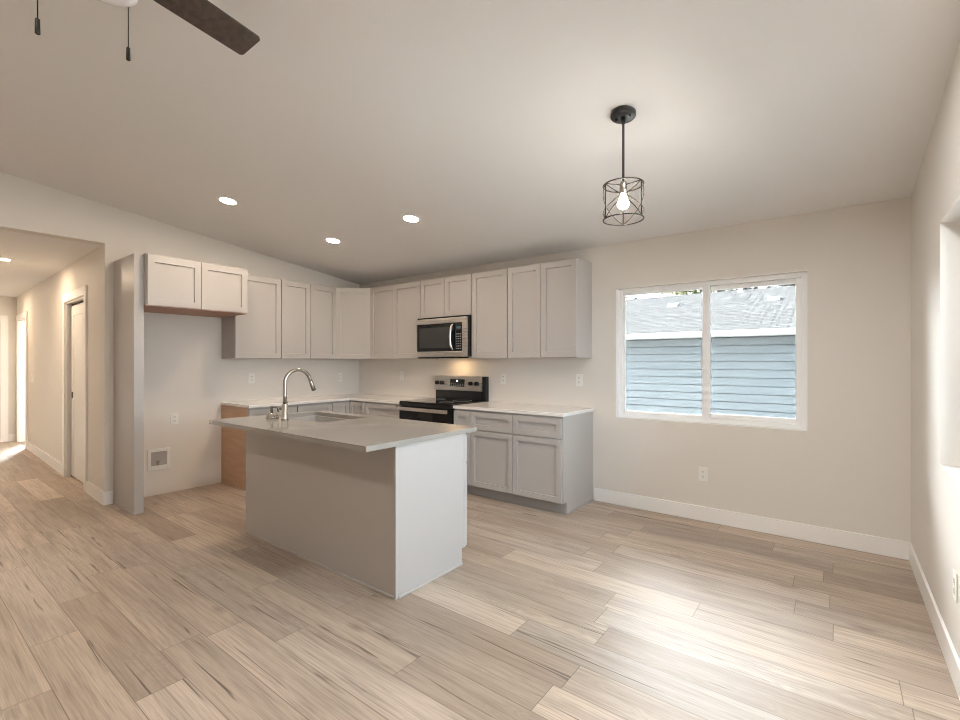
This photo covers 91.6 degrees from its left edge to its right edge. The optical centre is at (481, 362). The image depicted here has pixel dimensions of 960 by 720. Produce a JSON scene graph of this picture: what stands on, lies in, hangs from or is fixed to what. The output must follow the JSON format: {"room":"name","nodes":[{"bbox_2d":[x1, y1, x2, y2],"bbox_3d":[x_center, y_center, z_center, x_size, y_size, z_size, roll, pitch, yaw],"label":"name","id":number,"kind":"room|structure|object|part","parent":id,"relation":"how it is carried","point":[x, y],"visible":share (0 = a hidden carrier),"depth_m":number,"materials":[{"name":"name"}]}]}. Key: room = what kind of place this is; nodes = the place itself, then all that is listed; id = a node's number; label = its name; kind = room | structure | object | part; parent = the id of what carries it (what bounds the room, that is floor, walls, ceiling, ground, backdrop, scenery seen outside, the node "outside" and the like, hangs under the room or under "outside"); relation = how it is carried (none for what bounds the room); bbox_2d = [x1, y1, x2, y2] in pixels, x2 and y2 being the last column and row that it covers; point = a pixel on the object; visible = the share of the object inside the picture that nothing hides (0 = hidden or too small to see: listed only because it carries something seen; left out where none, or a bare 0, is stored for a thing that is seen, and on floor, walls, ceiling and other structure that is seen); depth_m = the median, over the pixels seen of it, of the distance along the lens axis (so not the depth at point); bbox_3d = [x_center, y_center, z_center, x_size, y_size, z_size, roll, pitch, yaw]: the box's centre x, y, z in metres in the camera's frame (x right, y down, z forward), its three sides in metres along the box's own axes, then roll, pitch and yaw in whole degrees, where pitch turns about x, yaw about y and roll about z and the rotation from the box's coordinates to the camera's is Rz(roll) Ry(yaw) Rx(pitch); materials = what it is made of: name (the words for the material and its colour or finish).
{"room":"open-plan kitchen","nodes":[
{"label":"open-plan kitchen","id":0,"kind":"room"},
{"bbox_2d":[0,296,16,441],"bbox_3d":[-7.531,0.111,8.562,0.120,2.445,4.287,0,0,37],"label":"wall","id":1,"kind":"structure","parent":0,"point":[8,305],"depth_m":7.90,"materials":[{"name":"beige paint"}]},
{"bbox_2d":[0,315,7,441],"bbox_3d":[-8.312,0.273,7.440,0.099,2.119,1.073,0,0,37],"label":"door","id":2,"kind":"structure","parent":1,"relation":"in","point":[4,319],"depth_m":7.82,"materials":[{"name":"white paint"}]},
{"bbox_2d":[8,434,15,440],"bbox_3d":[-7.949,1.272,7.902,0.014,0.122,0.100,0,0,37],"label":"baseboard","id":3,"kind":"structure","parent":1,"relation":"attached to","point":[11,437],"depth_m":7.89,"materials":[{"name":"white paint"}]},
{"bbox_2d":[17,246,99,487],"bbox_3d":[-5.780,0.110,6.274,5.647,2.445,0.115,0,0,39],"label":"wall","id":4,"kind":"structure","parent":0,"point":[43,302],"depth_m":5.83,"materials":[{"name":"beige paint"}]},
{"bbox_2d":[16,311,27,448],"bbox_3d":[-7.396,0.273,7.581,1.079,2.119,0.133,0,0,39],"label":"door","id":5,"kind":"structure","parent":4,"relation":"in","point":[21,319],"depth_m":7.83,"materials":[{"name":"white paint"}]},
{"bbox_2d":[27,441,103,504],"bbox_3d":[-5.268,1.271,5.773,4.503,0.122,0.014,0,0,39],"label":"baseboard","id":6,"kind":"structure","parent":4,"relation":"attached to","point":[92,490],"depth_m":5.72,"materials":[{"name":"white paint"}]},
{"bbox_2d":[62,285,87,492],"bbox_3d":[-4.446,0.272,5.174,1.149,2.119,0.133,0,0,39],"label":"door","id":7,"kind":"structure","parent":4,"relation":"in","point":[74,303],"depth_m":5.34,"materials":[{"name":"white paint"}]},
{"bbox_3d":[-4.425,0.332,5.172,0.892,1.970,0.040,0,0,39],"label":"panel","id":8,"kind":"part","parent":7,"relation":"part of","materials":[{"name":"white paint"}]},
{"bbox_2d":[0,171,358,501],"bbox_3d":[-3.834,-0.322,4.059,0.140,3.306,6.687,0,0,37],"label":"wall","id":9,"kind":"structure","parent":0,"point":[186,374],"depth_m":4.81,"materials":[{"name":"beige paint"}]},
{"bbox_2d":[103,491,112,504],"bbox_3d":[-3.500,1.270,4.370,0.014,0.122,0.076,0,0,37],"label":"baseboard","id":10,"kind":"structure","parent":9,"relation":"attached to","point":[107,496],"depth_m":4.37,"materials":[{"name":"white paint"}]},
{"bbox_2d":[148,447,169,470],"bbox_3d":[-3.246,0.974,4.696,0.023,0.212,0.196,0,0,37],"label":"box","id":11,"kind":"object","parent":9,"relation":"attached to","point":[155,457],"visible":1,"depth_m":4.70,"materials":[{"name":"white plastic"}]},
{"bbox_2d":[170,413,177,424],"bbox_3d":[-3.168,0.581,4.810,0.008,0.117,0.072,0,0,37],"label":"wall outlet","id":12,"kind":"object","parent":9,"relation":"attached to","point":[173,416],"visible":1,"depth_m":4.80,"materials":[{"name":"white plastic"}]},
{"bbox_2d":[142,253,247,317],"bbox_3d":[-2.917,-0.728,4.627,0.630,0.464,0.882,0,0,37],"label":"upper cabinet","id":13,"kind":"object","parent":9,"relation":"attached to","point":[172,285],"visible":0.84,"depth_m":4.40,"materials":[{"name":"paint"}]},
{"bbox_3d":[-2.806,-0.727,4.269,0.020,0.440,0.435,0,0,37],"label":"door","id":14,"kind":"part","parent":13,"relation":"part of","materials":[{"name":"paint"}]},
{"bbox_3d":[-2.925,-0.500,4.633,0.607,0.008,0.878,0,0,37],"label":"panel","id":15,"kind":"part","parent":13,"relation":"part of","materials":[{"name":"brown wood"}]},
{"bbox_3d":[-2.540,-0.726,4.618,0.020,0.440,0.435,0,0,37],"label":"door","id":16,"kind":"part","parent":13,"relation":"part of","materials":[{"name":"paint"}]},
{"bbox_2d":[222,275,280,358],"bbox_3d":[-2.604,-0.504,5.288,0.324,0.921,0.516,0,0,37],"label":"upper cabinet","id":17,"kind":"object","parent":9,"relation":"attached to","point":[256,334],"visible":0.78,"depth_m":5.19,"materials":[{"name":"paint"}]},
{"bbox_2d":[249,373,254,382],"bbox_3d":[-2.684,0.186,5.445,0.008,0.117,0.072,0,0,37],"label":"wall outlet","id":18,"kind":"object","parent":9,"relation":"attached to","point":[251,375],"visible":1,"depth_m":5.45,"materials":[{"name":"white plastic"}]},
{"bbox_2d":[280,279,335,358],"bbox_3d":[-2.219,-0.503,5.793,0.324,0.921,0.744,0,0,37],"label":"upper cabinet","id":19,"kind":"object","parent":9,"relation":"attached to","point":[308,311],"visible":0.86,"depth_m":5.67,"materials":[{"name":"paint"}]},
{"bbox_3d":[-2.211,-0.501,5.553,0.020,0.907,0.369,0,0,37],"label":"door","id":20,"kind":"part","parent":19,"relation":"part of","materials":[{"name":"paint"}]},
{"bbox_3d":[-1.984,-0.500,5.849,0.020,0.907,0.369,0,0,37],"label":"door","id":21,"kind":"part","parent":19,"relation":"part of","materials":[{"name":"paint"}]},
{"bbox_2d":[337,373,341,381],"bbox_3d":[-1.950,0.203,6.407,0.008,0.117,0.072,0,0,37],"label":"wall outlet","id":22,"kind":"object","parent":9,"relation":"attached to","point":[339,375],"visible":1,"depth_m":6.40,"materials":[{"name":"white plastic"}]},
{"bbox_2d":[0,0,959,296],"bbox_3d":[-3.666,-1.597,4.020,11.776,0.997,6.827,0,0,37],"label":"ceiling","id":23,"kind":"structure","parent":0,"point":[488,123],"depth_m":2.66,"materials":[{"name":"white paint"}]},
{"bbox_2d":[0,258,12,260],"bbox_3d":[-5.165,-1.109,5.019,0.168,0.006,0.168,0,0,37],"label":"recessed light","id":24,"kind":"object","parent":23,"relation":"in","point":[1,259],"visible":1,"depth_m":5.03,"materials":[{"name":"white plastic"}]},
{"bbox_2d":[35,0,259,60],"bbox_3d":[-1.101,-1.254,1.484,0.919,0.678,0.874,0,0,37],"label":"ceiling fan","id":25,"kind":"object","parent":23,"relation":"hanging from","point":[204,15],"visible":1,"depth_m":1.74,"materials":[{"name":"brown wood"}]},
{"bbox_3d":[-1.173,-1.164,1.448,0.176,0.046,0.176,0,0,37],"label":"lamp shade","id":26,"kind":"part","parent":25,"relation":"part of","materials":[{"name":"white glass"}]},
{"bbox_3d":[-1.173,-1.144,1.518,0.003,0.203,0.064,0,0,0],"label":"pull chain","id":27,"kind":"part","parent":25,"relation":"part of","materials":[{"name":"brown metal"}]},
{"bbox_3d":[-1.022,-1.282,1.734,0.126,0.037,0.368,0,0,28],"label":"blade","id":28,"kind":"part","parent":25,"relation":"part of","materials":[{"name":"brown wood"}]},
{"bbox_2d":[217,196,238,204],"bbox_3d":[-2.208,-1.405,4.060,0.168,0.025,0.167,0,0,37],"label":"recessed light","id":29,"kind":"object","parent":23,"relation":"in","point":[226,200],"visible":1,"depth_m":4.05,"materials":[{"name":"white plastic"}]},
{"bbox_2d":[325,238,340,243],"bbox_3d":[-1.557,-1.274,4.886,0.168,0.025,0.167,0,0,37],"label":"recessed light","id":30,"kind":"object","parent":23,"relation":"in","point":[330,240],"visible":1,"depth_m":4.88,"materials":[{"name":"white plastic"}]},
{"bbox_2d":[401,215,419,222],"bbox_3d":[-0.629,-1.277,4.149,0.168,0.025,0.167,0,0,37],"label":"recessed light","id":31,"kind":"object","parent":23,"relation":"in","point":[409,218],"visible":1,"depth_m":4.14,"materials":[{"name":"white plastic"}]},
{"bbox_2d":[603,105,644,225],"bbox_3d":[0.759,-1.054,2.501,0.215,0.584,0.215,0,0,37],"label":"pendant light","id":32,"kind":"object","parent":23,"relation":"hanging from","point":[624,114],"visible":1,"depth_m":2.48,"materials":[{"name":"black metal"}]},
{"bbox_2d":[619,180,626,194],"bbox_3d":[0.759,-0.939,2.501,0.040,0.072,0.040,0,0,37],"label":"socket","id":33,"kind":"object","parent":32,"relation":"attached to","point":[623,184],"depth_m":2.49,"materials":[{"name":"silver metal"}]},
{"bbox_3d":[0.759,-1.143,2.501,0.021,0.345,0.022,0,0,37],"label":"rod","id":34,"kind":"part","parent":32,"relation":"part of","materials":[{"name":"black metal"}]},
{"bbox_3d":[0.759,-0.863,2.501,0.060,0.082,0.060,0,0,37],"label":"bulb","id":35,"kind":"part","parent":32,"relation":"part of","materials":[{"name":"white glass"}]},
{"bbox_2d":[0,441,959,719],"bbox_3d":[-4.969,1.392,4.949,15.096,0.120,6.847,0,0,37],"label":"floor","id":36,"kind":"structure","parent":0,"point":[171,610],"depth_m":2.38,"materials":[{"name":"wood"}]},
{"bbox_2d":[113,253,143,514],"bbox_3d":[-3.235,0.190,4.263,0.561,2.284,0.081,0,0,37],"label":"panel","id":37,"kind":"object","parent":36,"relation":"on","point":[128,270],"visible":1,"depth_m":4.14,"materials":[{"name":"paint"}]},
{"bbox_3d":[-3.251,1.325,4.228,0.543,0.014,0.008,0,0,37],"label":"shoe molding","id":38,"kind":"part","parent":37,"relation":"part of","materials":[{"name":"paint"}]},
{"bbox_2d":[221,405,296,489],"bbox_3d":[-2.479,0.901,5.207,0.620,0.861,0.544,0,0,37],"label":"base cabinet","id":39,"kind":"object","parent":36,"relation":"on","point":[233,441],"visible":0.37,"depth_m":4.99,"materials":[{"name":"paint"}]},
{"bbox_3d":[-2.657,0.901,5.005,0.583,0.861,0.006,0,0,37],"label":"panel","id":40,"kind":"part","parent":39,"relation":"part of","materials":[{"name":"brown wood"}]},
{"bbox_3d":[-2.241,0.577,5.026,0.020,0.173,0.533,0,0,37],"label":"drawer","id":41,"kind":"part","parent":39,"relation":"part of","materials":[{"name":"paint"}]},
{"bbox_2d":[221,393,426,407],"bbox_3d":[-1.713,0.456,5.459,1.534,0.030,1.887,0,0,37],"label":"countertop","id":42,"kind":"structure","parent":39,"relation":"on","point":[392,399],"depth_m":5.54,"materials":[{"name":"white stone"}]},
{"bbox_2d":[296,402,331,411],"bbox_3d":[-2.175,0.901,5.606,0.620,0.861,0.456,0,0,37],"label":"base cabinet","id":43,"kind":"object","parent":36,"relation":"on","point":[325,406],"visible":0.2,"depth_m":5.42,"materials":[{"name":"paint"}]},
{"bbox_2d":[331,400,365,414],"bbox_3d":[-1.655,0.902,6.049,0.910,0.861,0.878,0,0,37],"label":"base cabinet","id":44,"kind":"object","parent":36,"relation":"on","point":[353,407],"visible":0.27,"depth_m":5.71,"materials":[{"name":"paint"}]},
{"bbox_3d":[-1.723,0.854,5.706,0.020,0.738,0.243,0,0,37],"label":"door","id":45,"kind":"part","parent":44,"relation":"part of","materials":[{"name":"paint"}]},
{"bbox_3d":[-1.519,0.854,5.718,0.287,0.738,0.020,0,0,37],"label":"door","id":46,"kind":"part","parent":44,"relation":"part of","materials":[{"name":"paint"}]},
{"bbox_2d":[245,415,466,599],"bbox_3d":[-0.973,0.901,3.385,1.736,0.861,0.646,0,0,37],"label":"kitchen island","id":47,"kind":"object","parent":36,"relation":"on","point":[391,522],"visible":0.81,"depth_m":2.92,"materials":[{"name":"paint"}]},
{"bbox_3d":[-1.176,1.323,3.140,1.706,0.016,0.010,0,0,37],"label":"shoe molding","id":48,"kind":"part","parent":47,"relation":"part of","materials":[{"name":"paint"}]},
{"bbox_3d":[-1.168,0.901,3.149,1.707,0.861,0.013,0,0,37],"label":"panel","id":49,"kind":"part","parent":47,"relation":"part of","materials":[{"name":"paint"}]},
{"bbox_2d":[209,410,476,451],"bbox_3d":[-1.056,0.455,3.375,1.858,0.030,0.943,0,0,37],"label":"island countertop","id":50,"kind":"structure","parent":47,"relation":"on","point":[364,433],"depth_m":3.10,"materials":[{"name":"grey stone"}]},
{"bbox_2d":[266,406,278,418],"bbox_3d":[-1.658,0.393,3.697,0.092,0.095,0.092,0,0,37],"label":"soap dispenser","id":51,"kind":"object","parent":50,"relation":"on","point":[271,415],"visible":1,"depth_m":3.68,"materials":[{"name":"silver metal"}]},
{"bbox_2d":[279,368,315,419],"bbox_3d":[-1.457,0.242,3.689,0.090,0.397,0.285,0,0,37],"label":"faucet","id":52,"kind":"object","parent":50,"relation":"on","point":[284,407],"visible":1,"depth_m":3.58,"materials":[{"name":"silver metal"}]},
{"bbox_3d":[-1.445,0.182,3.669,0.028,0.277,0.242,0,0,40],"label":"spout","id":53,"kind":"part","parent":52,"relation":"part of","materials":[{"name":"silver metal"}]},
{"bbox_3d":[-0.483,0.901,2.623,0.020,0.860,0.019,0,0,37],"label":"corner trim","id":54,"kind":"part","parent":47,"relation":"part of","materials":[{"name":"paint"}]},
{"bbox_3d":[-0.297,1.323,2.848,0.010,0.016,0.562,0,0,37],"label":"shoe molding","id":55,"kind":"part","parent":47,"relation":"part of","materials":[{"name":"paint"}]},
{"bbox_3d":[-0.301,0.900,2.864,0.016,0.861,0.584,0,0,37],"label":"panel","id":56,"kind":"part","parent":47,"relation":"part of","materials":[{"name":"paint"}]},
{"bbox_3d":[-0.118,0.848,3.104,0.018,0.756,0.016,0,0,37],"label":"frame","id":57,"kind":"part","parent":47,"relation":"part of","materials":[{"name":"paint"}]},
{"bbox_3d":[-0.273,0.947,3.245,0.428,0.550,0.020,0,0,37],"label":"door","id":58,"kind":"part","parent":47,"relation":"part of","materials":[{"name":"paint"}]},
{"bbox_2d":[365,402,400,418],"bbox_3d":[-0.970,0.901,5.682,0.622,0.861,0.630,0,0,37],"label":"base cabinet","id":59,"kind":"object","parent":36,"relation":"on","point":[389,410],"visible":0.18,"depth_m":5.45,"materials":[{"name":"paint"}]},
{"bbox_2d":[396,375,488,423],"bbox_3d":[-0.438,0.746,5.221,0.774,1.172,0.713,0,0,37],"label":"range","id":60,"kind":"object","parent":36,"relation":"on","point":[450,390],"visible":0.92,"depth_m":5.24,"materials":[{"name":"black metal"}]},
{"bbox_3d":[-0.648,0.507,4.946,0.746,0.040,0.022,0,0,37],"label":"handle","id":61,"kind":"part","parent":60,"relation":"part of","materials":[{"name":"silver metal"}]},
{"bbox_3d":[-0.609,0.803,4.997,0.762,0.638,0.034,0,0,37],"label":"oven door","id":62,"kind":"part","parent":60,"relation":"part of","materials":[{"name":"black glass"}]},
{"bbox_3d":[-0.608,0.463,4.998,0.770,0.036,0.029,0,0,37],"label":"trim","id":63,"kind":"part","parent":60,"relation":"part of","materials":[{"name":"black metal"}]},
{"bbox_2d":[399,398,484,405],"bbox_3d":[-0.440,0.436,5.219,0.774,0.016,0.576,0,0,37],"label":"cooktop","id":64,"kind":"object","parent":60,"relation":"in","point":[427,401],"depth_m":5.11,"materials":[{"name":"grey glass"}]},
{"bbox_3d":[-0.284,0.246,5.460,0.715,0.172,0.022,0,0,37],"label":"control panel","id":65,"kind":"part","parent":60,"relation":"part of","materials":[{"name":"silver metal"}]},
{"bbox_2d":[454,409,474,493],"bbox_3d":[-0.013,0.901,4.953,0.217,0.861,0.630,0,0,37],"label":"base cabinet","id":66,"kind":"object","parent":36,"relation":"on","point":[461,416],"visible":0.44,"depth_m":4.68,"materials":[{"name":"paint"}]},
{"bbox_3d":[-0.198,0.577,4.711,0.206,0.173,0.020,0,0,37],"label":"drawer","id":67,"kind":"part","parent":66,"relation":"part of","materials":[{"name":"paint"}]},
{"bbox_3d":[-0.198,0.948,4.711,0.206,0.550,0.020,0,0,37],"label":"door","id":68,"kind":"part","parent":66,"relation":"part of","materials":[{"name":"paint"}]},
{"bbox_2d":[470,410,593,514],"bbox_3d":[0.484,0.901,4.574,1.030,0.861,0.630,0,0,37],"label":"base cabinet","id":69,"kind":"object","parent":36,"relation":"on","point":[536,461],"visible":0.88,"depth_m":4.29,"materials":[{"name":"paint"}]},
{"bbox_3d":[0.092,0.577,4.490,0.499,0.173,0.020,0,0,37],"label":"drawer","id":70,"kind":"part","parent":69,"relation":"part of","materials":[{"name":"paint"}]},
{"bbox_3d":[0.092,0.948,4.490,0.499,0.550,0.020,0,0,37],"label":"door","id":71,"kind":"part","parent":69,"relation":"part of","materials":[{"name":"paint"}]},
{"bbox_2d":[453,401,593,416],"bbox_3d":[0.396,0.455,4.638,1.252,0.030,0.635,0,0,37],"label":"countertop","id":72,"kind":"structure","parent":69,"relation":"on","point":[520,408],"depth_m":4.46,"materials":[{"name":"white stone"}]},
{"bbox_3d":[0.492,0.577,4.185,0.499,0.173,0.020,0,0,37],"label":"drawer","id":73,"kind":"part","parent":69,"relation":"part of","materials":[{"name":"paint"}]},
{"bbox_3d":[0.492,0.948,4.185,0.499,0.550,0.020,0,0,37],"label":"door","id":74,"kind":"part","parent":69,"relation":"part of","materials":[{"name":"paint"}]},
{"bbox_3d":[0.886,0.901,4.281,0.016,0.861,0.609,0,0,37],"label":"panel","id":75,"kind":"part","parent":69,"relation":"part of","materials":[{"name":"paint"}]},
{"bbox_3d":[0.914,1.325,4.296,0.008,0.014,0.548,0,0,37],"label":"shoe molding","id":76,"kind":"part","parent":69,"relation":"part of","materials":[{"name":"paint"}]},
{"bbox_2d":[359,197,910,541],"bbox_3d":[0.612,0.093,4.962,6.116,2.477,0.140,0,0,37],"label":"wall","id":77,"kind":"structure","parent":0,"point":[850,471],"depth_m":3.57,"materials":[{"name":"beige paint"}]},
{"bbox_2d":[336,288,370,358],"bbox_3d":[-1.685,-0.503,6.236,0.637,0.921,0.616,0,0,37],"label":"upper cabinet","id":78,"kind":"object","parent":77,"relation":"attached to","point":[352,304],"visible":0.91,"depth_m":6.02,"materials":[{"name":"paint"}]},
{"bbox_2d":[400,371,403,379],"bbox_3d":[-1.054,0.177,6.139,0.072,0.117,0.008,0,0,37],"label":"wall outlet","id":79,"kind":"object","parent":77,"relation":"attached to","point":[401,372],"visible":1,"depth_m":6.13,"materials":[{"name":"white plastic"}]},
{"bbox_2d":[370,281,438,358],"bbox_3d":[-0.985,-0.503,5.887,0.905,0.921,0.324,0,0,37],"label":"upper cabinet","id":80,"kind":"object","parent":77,"relation":"attached to","point":[395,310],"visible":0.84,"depth_m":5.75,"materials":[{"name":"paint"}]},
{"bbox_3d":[-1.258,-0.500,5.903,0.450,0.907,0.020,0,0,37],"label":"door","id":81,"kind":"part","parent":80,"relation":"part of","materials":[{"name":"paint"}]},
{"bbox_3d":[-0.897,-0.500,5.628,0.450,0.907,0.020,0,0,37],"label":"door","id":82,"kind":"part","parent":80,"relation":"part of","materials":[{"name":"paint"}]},
{"bbox_2d":[421,273,472,317],"bbox_3d":[-0.319,-0.739,5.378,0.760,0.451,0.324,0,0,37],"label":"upper cabinet","id":83,"kind":"object","parent":77,"relation":"attached to","point":[451,295],"visible":0.66,"depth_m":5.22,"materials":[{"name":"paint"}]},
{"bbox_3d":[-0.562,-0.736,5.373,0.377,0.437,0.020,0,0,37],"label":"door","id":84,"kind":"part","parent":83,"relation":"part of","materials":[{"name":"paint"}]},
{"bbox_2d":[416,315,471,358],"bbox_3d":[-0.360,-0.278,5.326,0.756,0.465,0.452,0,0,37],"label":"microwave","id":85,"kind":"object","parent":83,"relation":"attached to","point":[447,336],"visible":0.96,"depth_m":5.15,"materials":[{"name":"silver metal"}]},
{"bbox_3d":[-0.509,-0.278,5.241,0.580,0.308,0.026,0,0,37],"label":"door","id":86,"kind":"part","parent":85,"relation":"part of","materials":[{"name":"black glass"}]},
{"bbox_3d":[-0.325,-0.278,5.053,0.065,0.292,0.028,0,0,-27],"label":"handle","id":87,"kind":"part","parent":85,"relation":"part of","materials":[{"name":"silver metal"}]},
{"bbox_3d":[-0.240,-0.278,5.035,0.096,0.308,0.026,0,0,37],"label":"control panel","id":88,"kind":"part","parent":85,"relation":"part of","materials":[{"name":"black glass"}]},
{"bbox_3d":[-0.259,-0.736,5.142,0.377,0.437,0.020,0,0,37],"label":"door","id":89,"kind":"part","parent":83,"relation":"part of","materials":[{"name":"paint"}]},
{"bbox_2d":[472,268,507,358],"bbox_3d":[0.172,-0.504,5.004,0.462,0.921,0.324,0,0,37],"label":"upper cabinet","id":90,"kind":"object","parent":77,"relation":"attached to","point":[489,288],"visible":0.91,"depth_m":4.88,"materials":[{"name":"paint"}]},
{"bbox_2d":[501,373,505,383],"bbox_3d":[0.238,0.180,5.154,0.072,0.117,0.008,0,0,37],"label":"wall outlet","id":91,"kind":"object","parent":77,"relation":"attached to","point":[503,375],"visible":1,"depth_m":5.15,"materials":[{"name":"white plastic"}]},
{"bbox_2d":[508,257,591,357],"bbox_3d":[0.665,-0.504,4.628,0.766,0.921,0.324,0,0,37],"label":"upper cabinet","id":92,"kind":"object","parent":77,"relation":"attached to","point":[550,303],"visible":1,"depth_m":4.46,"materials":[{"name":"paint"}]},
{"bbox_3d":[0.420,-0.501,4.624,0.379,0.907,0.020,0,0,37],"label":"door","id":93,"kind":"part","parent":92,"relation":"part of","materials":[{"name":"paint"}]},
{"bbox_3d":[0.724,-0.501,4.392,0.379,0.907,0.020,0,0,37],"label":"door","id":94,"kind":"part","parent":92,"relation":"part of","materials":[{"name":"paint"}]},
{"bbox_2d":[576,374,582,385],"bbox_3d":[0.963,0.176,4.601,0.072,0.117,0.008,0,0,37],"label":"wall outlet","id":95,"kind":"object","parent":77,"relation":"attached to","point":[579,377],"visible":1,"depth_m":4.60,"materials":[{"name":"white plastic"}]},
{"bbox_2d":[698,467,707,481],"bbox_3d":[1.860,0.938,3.917,0.072,0.117,0.008,0,0,37],"label":"wall outlet","id":96,"kind":"object","parent":77,"relation":"attached to","point":[702,471],"visible":1,"depth_m":3.91,"materials":[{"name":"white plastic"}]},
{"bbox_2d":[616,270,807,430],"bbox_3d":[1.885,-0.088,3.979,1.475,1.206,0.121,0,0,37],"label":"window","id":97,"kind":"structure","parent":77,"relation":"in","point":[800,278],"depth_m":3.94,"materials":[{"name":"white plastic"}]},
{"bbox_3d":[1.636,-0.087,4.186,0.744,1.122,0.026,0,0,37],"label":"sash","id":98,"kind":"part","parent":97,"relation":"part of","materials":[{"name":"white plastic"}]},
{"bbox_3d":[2.190,-0.088,3.799,0.687,1.122,0.026,0,0,37],"label":"sash","id":99,"kind":"part","parent":97,"relation":"part of","materials":[{"name":"white plastic"}]},
{"bbox_2d":[594,488,910,559],"bbox_3d":[1.986,1.270,3.817,2.261,0.122,0.014,0,0,37],"label":"baseboard","id":100,"kind":"structure","parent":77,"relation":"attached to","point":[883,546],"depth_m":3.63,"materials":[{"name":"white paint"}]},
{"bbox_2d":[911,40,959,659],"bbox_3d":[0.918,-0.323,0.436,0.140,3.306,6.687,0,0,37],"label":"wall","id":101,"kind":"structure","parent":0,"point":[935,197],"depth_m":2.29,"materials":[{"name":"beige paint"}]},
{"bbox_2d":[909,543,959,699],"bbox_3d":[0.895,1.269,0.532,0.014,0.122,6.533,0,0,37],"label":"baseboard","id":102,"kind":"structure","parent":101,"relation":"attached to","point":[951,658],"depth_m":2.23,"materials":[{"name":"white paint"}]},
{"bbox_2d":[953,569,957,602],"bbox_3d":[1.985,0.936,1.957,0.008,0.117,0.072,0,0,37],"label":"wall outlet","id":103,"kind":"object","parent":101,"relation":"attached to","point":[955,576],"visible":1,"depth_m":1.94,"materials":[{"name":"white plastic"}]},
{"label":"outside","id":104,"kind":"structure","parent":0,"visible":0},
{"bbox_3d":[9.094,2.084,11.928,120.000,0.300,110.000,0,0,37],"label":"ground","id":105,"kind":"structure","parent":104,"visible":0},
{"bbox_2d":[659,290,701,296],"bbox_3d":[11.003,-2.223,25.047,2.979,8.328,2.968,0,0,37],"label":"tree","id":106,"kind":"object","parent":105,"relation":"on","point":[690,291],"visible":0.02,"depth_m":24.75,"materials":[{"name":"green plant"}]},
{"bbox_2d":[626,285,795,418],"bbox_3d":[9.052,-0.150,13.523,20.700,4.170,10.415,0,0,37],"label":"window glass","id":107,"kind":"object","parent":105,"relation":"on","point":[753,331],"visible":0.38,"depth_m":10.88,"materials":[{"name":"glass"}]},
{"bbox_2d":[667,303,678,306],"bbox_3d":[5.697,-1.689,13.890,0.280,0.150,0.260,0,0,37],"label":"roof vent","id":108,"kind":"object","parent":107,"relation":"attached to","point":[675,304],"depth_m":13.81,"materials":[{"name":"grey"}]},
{"bbox_2d":[767,296,780,300],"bbox_3d":[7.693,-1.666,12.268,0.280,0.150,0.260,0,0,37],"label":"roof vent","id":109,"kind":"object","parent":107,"relation":"attached to","point":[777,298],"depth_m":12.19,"materials":[{"name":"grey"}]},
{"bbox_2d":[701,287,758,291],"bbox_3d":[11.038,-1.853,20.777,2.613,7.586,2.562,0,0,37],"label":"tree","id":110,"kind":"object","parent":105,"relation":"on","point":[753,287],"visible":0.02,"depth_m":20.01,"materials":[{"name":"green plant"}]},
{"bbox_2d":[765,284,795,287],"bbox_3d":[14.913,-2.225,22.079,3.185,8.331,3.132,0,0,37],"label":"tree","id":111,"kind":"object","parent":105,"relation":"on","point":[787,284],"visible":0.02,"depth_m":22.09,"materials":[{"name":"green plant"}]}
]}

